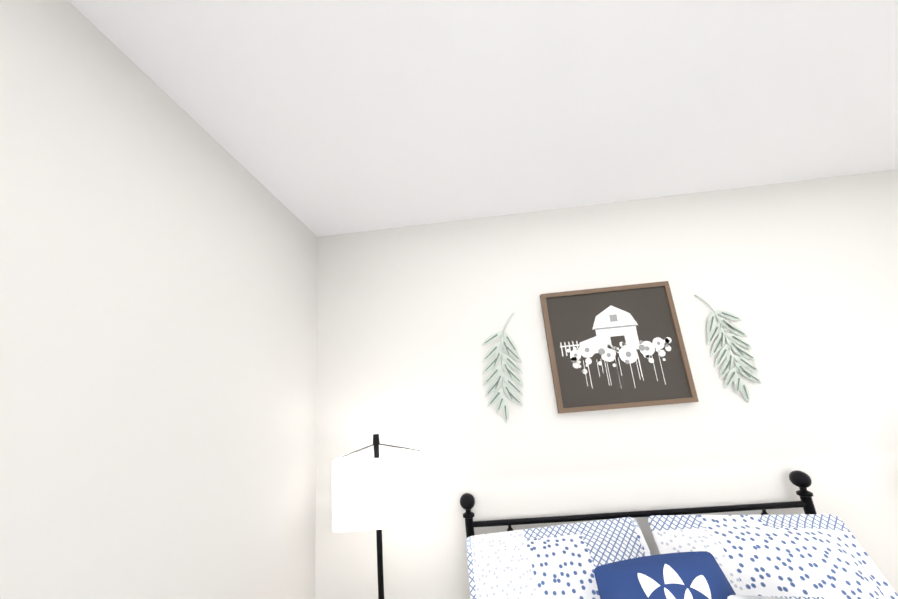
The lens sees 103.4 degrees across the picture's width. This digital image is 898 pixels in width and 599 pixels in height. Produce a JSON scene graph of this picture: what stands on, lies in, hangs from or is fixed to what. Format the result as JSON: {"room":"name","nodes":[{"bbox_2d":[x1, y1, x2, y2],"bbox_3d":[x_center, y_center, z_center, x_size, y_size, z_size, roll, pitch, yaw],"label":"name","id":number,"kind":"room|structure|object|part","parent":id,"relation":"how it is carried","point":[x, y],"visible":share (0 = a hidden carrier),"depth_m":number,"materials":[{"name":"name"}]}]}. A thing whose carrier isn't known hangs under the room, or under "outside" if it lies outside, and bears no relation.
{"room":"bedroom","nodes":[
{"label":"bedroom","id":0,"kind":"room"},
{"bbox_2d":[0,0,317,598],"bbox_3d":[-0.923,0.216,-0.580,0.120,2.440,4.900,-6,-15,3],"label":"wall","id":1,"kind":"structure","parent":0,"point":[158,316],"depth_m":0.91,"materials":[{"name":"white paint"}]},
{"bbox_2d":[68,0,897,236],"bbox_3d":[1.907,-1.314,-0.426,6.040,0.100,5.140,-6,-15,3],"label":"ceiling","id":2,"kind":"structure","parent":0,"point":[318,118],"depth_m":1.20,"materials":[{"name":"white paint"}]},
{"bbox_2d":[315,169,897,598],"bbox_3d":[2.215,0.522,1.682,6.040,2.440,0.120,-6,-15,3],"label":"wall","id":3,"kind":"structure","parent":0,"point":[799,279],"depth_m":1.78,"materials":[{"name":"paint"}]},
{"bbox_2d":[481,313,522,423],"bbox_3d":[0.269,0.343,1.810,0.212,0.552,0.015,-6,-15,3],"label":"wall art","id":4,"kind":"object","parent":3,"relation":"attached to","point":[507,343],"visible":1,"depth_m":1.80,"materials":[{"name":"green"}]},
{"bbox_2d":[540,281,698,413],"bbox_3d":[0.831,0.231,1.783,0.650,0.600,0.035,-6,-15,3],"label":"wall art","id":5,"kind":"object","parent":3,"relation":"attached to","point":[616,347],"visible":1,"depth_m":1.77,"materials":[{"name":"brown wood"}]},
{"bbox_2d":[694,294,761,402],"bbox_3d":[1.385,0.228,1.747,0.212,0.552,0.015,-6,-15,3],"label":"wall art","id":6,"kind":"object","parent":3,"relation":"attached to","point":[713,328],"visible":0.96,"depth_m":1.74,"materials":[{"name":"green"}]},
{"bbox_3d":[1.282,1.223,-1.015,4.340,0.100,5.140,-6,-15,3],"label":"floor carpet","id":7,"kind":"object","parent":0,"visible":0},
{"bbox_2d":[332,434,428,598],"bbox_3d":[-0.306,1.222,1.300,0.456,1.335,0.529,-6,-15,3],"label":"lamp","id":8,"kind":"object","parent":7,"relation":"on","point":[377,490],"visible":1,"depth_m":1.46,"materials":[{"name":"white fabric"}]},
{"bbox_3d":[-0.294,0.822,1.560,0.380,0.265,0.220,-6,-15,3],"label":"lamp shade","id":9,"kind":"part","parent":8,"relation":"part of","materials":[{"name":"white fabric"}]},
{"bbox_2d":[460,470,897,598],"bbox_3d":[0.723,1.076,0.484,1.707,1.030,2.115,-6,-15,4],"label":"bed","id":10,"kind":"object","parent":7,"relation":"on","point":[810,553],"visible":1,"depth_m":1.30,"materials":[{"name":"white fabric"}]}
]}

